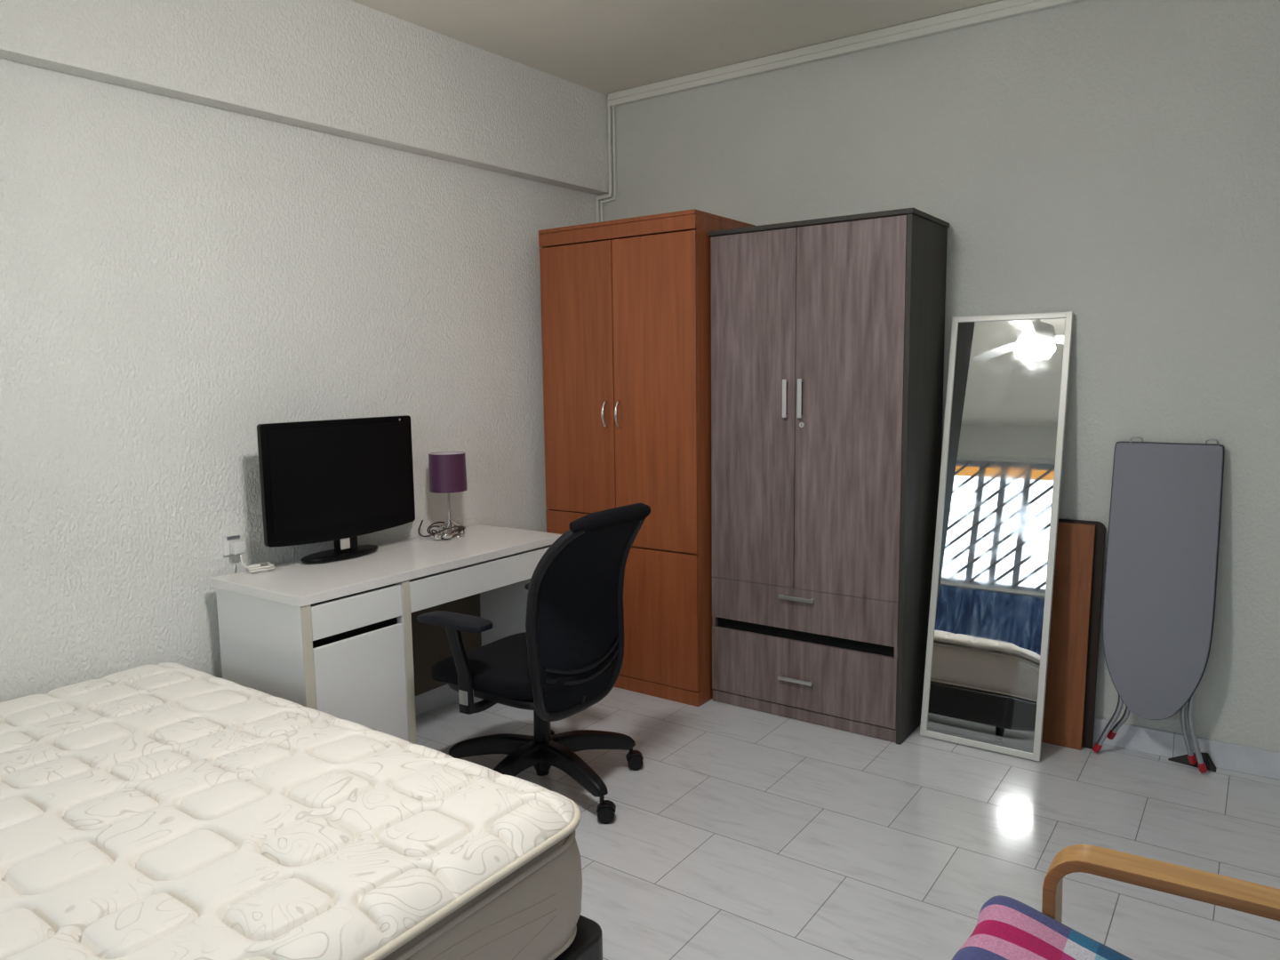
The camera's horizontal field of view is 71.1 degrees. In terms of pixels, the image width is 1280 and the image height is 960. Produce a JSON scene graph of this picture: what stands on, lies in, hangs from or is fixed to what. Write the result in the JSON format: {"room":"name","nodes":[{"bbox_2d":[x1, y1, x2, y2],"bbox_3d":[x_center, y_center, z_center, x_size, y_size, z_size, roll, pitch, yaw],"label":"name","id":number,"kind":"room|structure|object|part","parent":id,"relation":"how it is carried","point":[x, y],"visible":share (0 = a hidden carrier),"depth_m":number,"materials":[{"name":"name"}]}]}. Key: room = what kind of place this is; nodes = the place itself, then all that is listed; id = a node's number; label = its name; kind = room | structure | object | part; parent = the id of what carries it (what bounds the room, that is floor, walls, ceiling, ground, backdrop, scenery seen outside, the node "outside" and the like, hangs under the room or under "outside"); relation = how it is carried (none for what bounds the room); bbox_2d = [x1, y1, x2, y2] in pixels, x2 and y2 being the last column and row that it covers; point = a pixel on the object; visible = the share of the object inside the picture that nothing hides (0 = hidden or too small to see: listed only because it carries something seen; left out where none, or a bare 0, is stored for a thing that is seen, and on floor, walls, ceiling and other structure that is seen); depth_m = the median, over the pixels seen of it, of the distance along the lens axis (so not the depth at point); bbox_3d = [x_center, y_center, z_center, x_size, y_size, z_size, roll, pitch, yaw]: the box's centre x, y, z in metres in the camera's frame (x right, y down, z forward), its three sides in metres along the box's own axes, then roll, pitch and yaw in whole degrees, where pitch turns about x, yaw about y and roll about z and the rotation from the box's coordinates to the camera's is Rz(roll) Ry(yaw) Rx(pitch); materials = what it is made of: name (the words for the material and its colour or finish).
{"room":"bedroom","nodes":[
{"label":"bedroom","id":0,"kind":"room"},
{"bbox_2d":[0,57,597,702],"bbox_3d":[-1.983,-0.243,2.543,0.150,2.840,5.640,4,9,37],"label":"wall","id":1,"kind":"structure","parent":0,"point":[180,278],"depth_m":3.05,"materials":[{"name":"paint"}]},
{"bbox_2d":[222,532,246,555],"bbox_3d":[-1.428,0.228,3.160,0.047,0.072,0.072,4,8,35],"label":"wall socket","id":2,"kind":"object","parent":1,"relation":"attached to","point":[232,544],"visible":1,"depth_m":3.15,"materials":[{"name":"white plastic"}]},
{"bbox_2d":[0,0,608,194],"bbox_3d":[-1.880,-1.416,2.381,0.103,0.474,5.538,4,9,37],"label":"beam","id":3,"kind":"structure","parent":1,"relation":"attached to","point":[348,68],"depth_m":3.29,"materials":[{"name":"paint"}]},
{"bbox_2d":[415,683,458,715],"bbox_3d":[-1.868,1.118,2.700,0.012,0.098,5.535,4,9,37],"label":"baseboard","id":4,"kind":"structure","parent":1,"relation":"attached to","point":[440,696],"depth_m":3.94,"materials":[{"name":"tile"}]},
{"bbox_2d":[351,0,1001,95],"bbox_3d":[-0.119,-1.585,1.108,4.750,0.120,5.730,4,8,35],"label":"ceiling","id":5,"kind":"structure","parent":0,"point":[605,47],"depth_m":3.61,"materials":[{"name":"paint"}]},
{"bbox_2d":[416,687,1279,959],"bbox_3d":[-0.082,1.353,1.460,4.750,0.120,5.730,4,8,35],"label":"floor","id":6,"kind":"structure","parent":0,"point":[740,833],"depth_m":2.83,"materials":[{"name":"tile"}]},
{"bbox_2d":[211,524,561,743],"bbox_3d":[-0.887,0.669,3.471,0.497,0.780,1.271,4,8,35],"label":"desk","id":7,"kind":"object","parent":6,"relation":"on","point":[345,639],"visible":0.65,"depth_m":3.07,"materials":[{"name":"white wood"}]},
{"bbox_2d":[240,554,274,572],"bbox_3d":[-1.342,0.290,3.146,0.104,0.059,0.081,-5,8,-34],"label":"power cord","id":8,"kind":"object","parent":7,"relation":"on","point":[253,568],"visible":1,"depth_m":3.13,"materials":[{"name":"white plastic"}]},
{"bbox_3d":[-1.237,0.750,2.977,0.481,0.748,0.035,4,8,35],"label":"panel","id":9,"kind":"part","parent":7,"relation":"part of","materials":[{"name":"white laminate"}]},
{"bbox_2d":[256,415,415,563],"bbox_3d":[-1.132,0.032,3.352,0.144,0.520,0.653,4,8,35],"label":"television","id":10,"kind":"object","parent":7,"relation":"on","point":[340,481],"visible":1,"depth_m":3.29,"materials":[{"name":"black plastic"}]},
{"bbox_3d":[-1.104,0.235,3.350,0.006,0.047,0.040,4,8,35],"label":"neck plate","id":11,"kind":"part","parent":10,"relation":"part of","materials":[{"name":"silver metal"}]},
{"bbox_3d":[-0.936,0.435,2.969,0.016,0.110,0.358,4,8,35],"label":"drawer","id":12,"kind":"part","parent":7,"relation":"part of","materials":[{"name":"white laminate"}]},
{"bbox_3d":[-0.931,0.801,3.013,0.016,0.570,0.358,4,8,35],"label":"door","id":13,"kind":"part","parent":7,"relation":"part of","materials":[{"name":"white laminate"}]},
{"bbox_3d":[-1.008,0.708,3.300,0.481,0.748,0.032,4,8,35],"label":"divider panel","id":14,"kind":"part","parent":7,"relation":"part of","materials":[{"name":"white laminate"}]},
{"bbox_2d":[417,451,467,539],"bbox_3d":[-0.820,0.066,3.727,0.204,0.355,0.163,-4,8,-26],"label":"table lamp","id":15,"kind":"object","parent":7,"relation":"on","point":[447,471],"visible":1,"depth_m":3.67,"materials":[{"name":"purple fabric"}]},
{"bbox_3d":[-0.824,0.204,3.755,0.188,0.070,0.172,4,8,35],"label":"cord","id":16,"kind":"part","parent":15,"relation":"part of","materials":[{"name":"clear plastic"}]},
{"bbox_2d":[433,531,453,539],"bbox_3d":[-0.809,0.229,3.683,0.080,0.030,0.040,-3,7,-21],"label":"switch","id":17,"kind":"object","parent":15,"relation":"attached to","point":[447,535],"depth_m":3.68,"materials":[{"name":"white plastic"}]},
{"bbox_3d":[-0.801,-0.034,3.729,0.156,0.157,0.156,4,8,35],"label":"lamp shade","id":18,"kind":"part","parent":15,"relation":"part of","materials":[{"name":"purple fabric"}]},
{"bbox_3d":[-0.799,0.107,3.746,0.110,0.270,0.110,4,8,35],"label":"stem","id":19,"kind":"part","parent":15,"relation":"part of","materials":[{"name":"silver metal"}]},
{"bbox_3d":[-0.962,0.600,3.764,0.008,0.641,0.796,4,8,35],"label":"panel","id":20,"kind":"part","parent":7,"relation":"part of","materials":[{"name":"brown"}]},
{"bbox_3d":[-0.584,0.371,3.465,0.016,0.110,0.790,4,8,35],"label":"drawer","id":21,"kind":"part","parent":7,"relation":"part of","materials":[{"name":"white laminate"}]},
{"bbox_3d":[-0.532,0.622,3.970,0.481,0.748,0.030,4,8,35],"label":"panel","id":22,"kind":"part","parent":7,"relation":"part of","materials":[{"name":"white laminate"}]},
{"bbox_2d":[416,503,650,823],"bbox_3d":[-0.332,0.576,3.096,0.763,1.040,0.704,4,8,35],"label":"office chair","id":23,"kind":"object","parent":6,"relation":"on","point":[568,657],"visible":0.94,"depth_m":2.91,"materials":[{"name":"black fabric"}]},
{"bbox_3d":[-0.543,0.606,2.954,0.118,0.304,0.163,4,8,35],"label":"armrest","id":24,"kind":"part","parent":23,"relation":"part of","materials":[{"name":"black plastic"}]},
{"bbox_3d":[-0.534,0.960,3.221,0.327,0.098,0.062,1,7,13],"label":"leg","id":25,"kind":"part","parent":23,"relation":"part of","materials":[{"name":"black plastic"}]},
{"bbox_3d":[-0.447,0.983,3.015,0.062,0.098,0.327,3,8,31],"label":"leg","id":26,"kind":"part","parent":23,"relation":"part of","materials":[{"name":"black plastic"}]},
{"bbox_3d":[-0.403,0.645,3.102,0.570,0.125,0.490,4,8,35],"label":"seat","id":27,"kind":"part","parent":23,"relation":"part of","materials":[{"name":"black fabric"}]},
{"bbox_3d":[-0.222,0.978,3.034,0.062,0.098,0.327,-7,9,-40],"label":"leg","id":28,"kind":"part","parent":23,"relation":"part of","materials":[{"name":"black plastic"}]},
{"bbox_3d":[-0.134,0.430,2.886,0.213,0.682,0.485,4,8,35],"label":"frame","id":29,"kind":"part","parent":23,"relation":"part of","materials":[{"name":"black plastic"}]},
{"bbox_3d":[-0.134,0.430,2.886,0.185,0.644,0.448,4,8,35],"label":"panel","id":30,"kind":"part","parent":23,"relation":"part of","materials":[{"name":"black fabric"}]},
{"bbox_3d":[-0.171,0.951,3.251,0.327,0.098,0.062,-4,7,-23],"label":"leg","id":31,"kind":"part","parent":23,"relation":"part of","materials":[{"name":"black plastic"}]},
{"bbox_2d":[553,914,602,959],"bbox_3d":[-1.350,1.159,1.737,1.786,0.233,1.938,4,8,35],"label":"bed base","id":32,"kind":"object","parent":6,"relation":"on","point":[587,944],"visible":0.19,"depth_m":1.95,"materials":[{"name":"black leather"}]},
{"bbox_2d":[0,662,582,959],"bbox_3d":[-1.377,0.868,1.701,1.818,0.349,1.938,4,8,35],"label":"mattress","id":33,"kind":"object","parent":32,"relation":"on","point":[165,811],"visible":1,"depth_m":1.79,"materials":[{"name":"beige fabric"}]},
{"bbox_3d":[-1.377,0.911,1.707,1.816,0.261,1.938,4,8,35],"label":"panel","id":34,"kind":"part","parent":33,"relation":"part of","materials":[{"name":"beige fabric"}]},
{"bbox_2d":[538,208,755,706],"bbox_3d":[0.033,-0.107,4.231,0.851,2.118,0.564,4,8,35],"label":"wardrobe","id":35,"kind":"object","parent":6,"relation":"on","point":[626,303],"visible":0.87,"depth_m":3.95,"materials":[{"name":"brown wood"}]},
{"bbox_3d":[-0.276,0.217,4.203,0.414,0.125,0.018,4,8,35],"label":"drawer","id":36,"kind":"part","parent":35,"relation":"part of","materials":[{"name":"brown wood"}]},
{"bbox_3d":[-0.285,-0.458,4.122,0.414,1.224,0.018,4,8,35],"label":"door","id":37,"kind":"part","parent":35,"relation":"part of","materials":[{"name":"brown wood"}]},
{"bbox_3d":[-0.160,-0.296,4.021,0.016,0.127,0.041,4,8,35],"label":"handle","id":38,"kind":"part","parent":35,"relation":"part of","materials":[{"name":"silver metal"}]},
{"bbox_3d":[-0.100,-0.291,3.979,0.016,0.127,0.041,4,8,35],"label":"handle","id":39,"kind":"part","parent":35,"relation":"part of","materials":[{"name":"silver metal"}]},
{"bbox_3d":[-0.116,-1.087,3.920,0.851,0.057,0.020,4,8,35],"label":"cornice panel","id":40,"kind":"part","parent":35,"relation":"part of","materials":[{"name":"brown wood"}]},
{"bbox_3d":[0.065,-0.368,3.885,0.430,1.354,0.018,4,8,35],"label":"door","id":41,"kind":"part","parent":35,"relation":"part of","materials":[{"name":"brown wood"}]},
{"bbox_3d":[0.077,0.613,4.002,0.430,0.606,0.018,4,8,35],"label":"door","id":42,"kind":"part","parent":35,"relation":"part of","materials":[{"name":"brown wood"}]},
{"bbox_2d":[708,207,949,744],"bbox_3d":[0.774,-0.023,3.783,0.864,2.038,0.454,4,8,35],"label":"wardrobe","id":43,"kind":"object","parent":6,"relation":"on","point":[828,334],"visible":1,"depth_m":3.58,"materials":[{"name":"laminate"}]},
{"bbox_3d":[0.469,-0.286,3.727,0.390,1.450,0.018,4,8,35],"label":"door","id":44,"kind":"part","parent":43,"relation":"part of","materials":[{"name":"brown wood"}]},
{"bbox_3d":[0.586,-0.329,3.614,0.018,0.154,0.023,4,8,35],"label":"handle","id":45,"kind":"part","parent":43,"relation":"part of","materials":[{"name":"silver metal"}]},
{"bbox_3d":[0.646,0.832,3.720,0.152,0.016,0.025,4,8,35],"label":"handle","id":46,"kind":"part","parent":43,"relation":"part of","materials":[{"name":"silver metal"}]},
{"bbox_3d":[0.642,0.487,3.678,0.152,0.016,0.025,4,8,35],"label":"handle","id":47,"kind":"part","parent":43,"relation":"part of","materials":[{"name":"silver metal"}]},
{"bbox_3d":[0.640,-0.326,3.576,0.018,0.156,0.023,4,8,35],"label":"handle","id":48,"kind":"part","parent":43,"relation":"part of","materials":[{"name":"silver metal"}]},
{"bbox_3d":[0.663,0.810,3.730,0.831,0.284,0.018,4,8,35],"label":"drawer","id":49,"kind":"part","parent":43,"relation":"part of","materials":[{"name":"brown wood"}]},
{"bbox_3d":[0.660,0.536,3.697,0.831,0.176,0.018,4,8,35],"label":"drawer","id":50,"kind":"part","parent":43,"relation":"part of","materials":[{"name":"brown wood"}]},
{"bbox_3d":[0.765,-1.026,3.669,0.864,0.019,0.440,4,8,35],"label":"panel","id":51,"kind":"part","parent":43,"relation":"part of","materials":[{"name":"laminate"}]},
{"bbox_3d":[0.810,-0.262,3.487,0.438,1.450,0.018,4,8,35],"label":"door","id":52,"kind":"part","parent":43,"relation":"part of","materials":[{"name":"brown wood"}]},
{"bbox_2d":[920,311,1073,761],"bbox_3d":[1.378,0.193,3.478,0.450,1.663,0.318,4,8,35],"label":"leaning mirror","id":53,"kind":"object","parent":6,"relation":"on","point":[996,543],"visible":1,"depth_m":3.47,"materials":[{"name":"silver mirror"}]},
{"bbox_2d":[1041,521,1095,750],"bbox_3d":[1.636,0.597,3.460,0.176,0.862,0.090,4,8,35],"label":"wooden board","id":54,"kind":"object","parent":6,"relation":"on","point":[1067,668],"visible":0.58,"depth_m":3.44,"materials":[{"name":"brown wood"}]},
{"bbox_2d":[1058,518,1105,749],"bbox_3d":[1.660,0.589,3.478,0.223,0.872,0.078,4,8,35],"label":"wooden board","id":55,"kind":"object","parent":6,"relation":"on","point":[1100,529],"visible":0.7,"depth_m":3.42,"materials":[{"name":"black wood"}]},
{"bbox_2d":[1092,436,1224,772],"bbox_3d":[1.875,0.447,3.245,0.368,1.196,0.147,4,8,35],"label":"ironing board","id":56,"kind":"object","parent":6,"relation":"on","point":[1161,571],"visible":1,"depth_m":3.22,"materials":[{"name":"grey fabric"}]},
{"bbox_3d":[1.765,0.635,3.329,0.101,0.786,0.046,0,7,6],"label":"leg","id":57,"kind":"part","parent":56,"relation":"part of","materials":[{"name":"grey metal"}]},
{"bbox_3d":[1.805,0.611,3.338,0.076,0.742,0.036,4,8,35],"label":"leg","id":58,"kind":"part","parent":56,"relation":"part of","materials":[{"name":"grey metal"}]},
{"bbox_3d":[1.985,0.639,3.219,0.059,0.773,0.029,1,7,11],"label":"leg","id":59,"kind":"part","parent":56,"relation":"part of","materials":[{"name":"grey metal"}]},
{"bbox_3d":[1.998,0.648,3.185,0.067,0.786,0.048,4,8,35],"label":"leg","id":60,"kind":"part","parent":56,"relation":"part of","materials":[{"name":"grey metal"}]},
{"bbox_2d":[1041,843,1279,922],"bbox_3d":[0.999,0.855,1.199,1.021,0.903,0.788,4,8,35],"label":"armchair","id":61,"kind":"object","parent":6,"relation":"on","point":[1208,887],"visible":0.84,"depth_m":1.59,"materials":[{"name":"brown wood"}]},
{"bbox_2d":[952,895,1133,959],"bbox_3d":[0.918,0.676,1.228,0.993,0.709,0.537,4,8,35],"label":"plaid cushion","id":62,"kind":"object","parent":61,"relation":"on","point":[1006,928],"visible":1,"depth_m":1.59,"materials":[{"name":"fabric"}]},
{"bbox_2d":[1168,752,1216,772],"bbox_3d":[2.026,1.022,3.284,0.151,0.050,0.045,4,8,35],"label":"door stop","id":63,"kind":"object","parent":6,"relation":"on","point":[1211,766],"visible":0.75,"depth_m":3.27,"materials":[{"name":"black rubber"}]},
{"bbox_2d":[597,0,1279,751],"bbox_3d":[1.527,-0.411,3.574,4.750,2.840,0.120,4,8,35],"label":"wall","id":64,"kind":"structure","parent":0,"point":[1115,164],"depth_m":3.31,"materials":[{"name":"paint"}]},
{"bbox_2d":[595,96,616,222],"bbox_3d":[-0.169,-1.112,4.600,0.125,1.630,0.018,4,8,35],"label":"pipe","id":65,"kind":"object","parent":64,"relation":"attached to","point":[612,130],"depth_m":4.52,"materials":[{"name":"white plastic"}]},
{"bbox_2d":[608,0,1086,107],"bbox_3d":[1.587,-1.774,3.260,4.250,0.058,0.036,4,8,35],"label":"trim","id":66,"kind":"structure","parent":64,"relation":"attached to","point":[1004,9],"depth_m":3.76,"materials":[{"name":"white paint"}]},
{"bbox_2d":[1093,717,1279,780],"bbox_3d":[1.588,0.962,3.626,4.350,0.098,0.012,4,8,35],"label":"baseboard","id":67,"kind":"structure","parent":64,"relation":"attached to","point":[1259,762],"depth_m":3.30,"materials":[{"name":"tile"}]}
]}

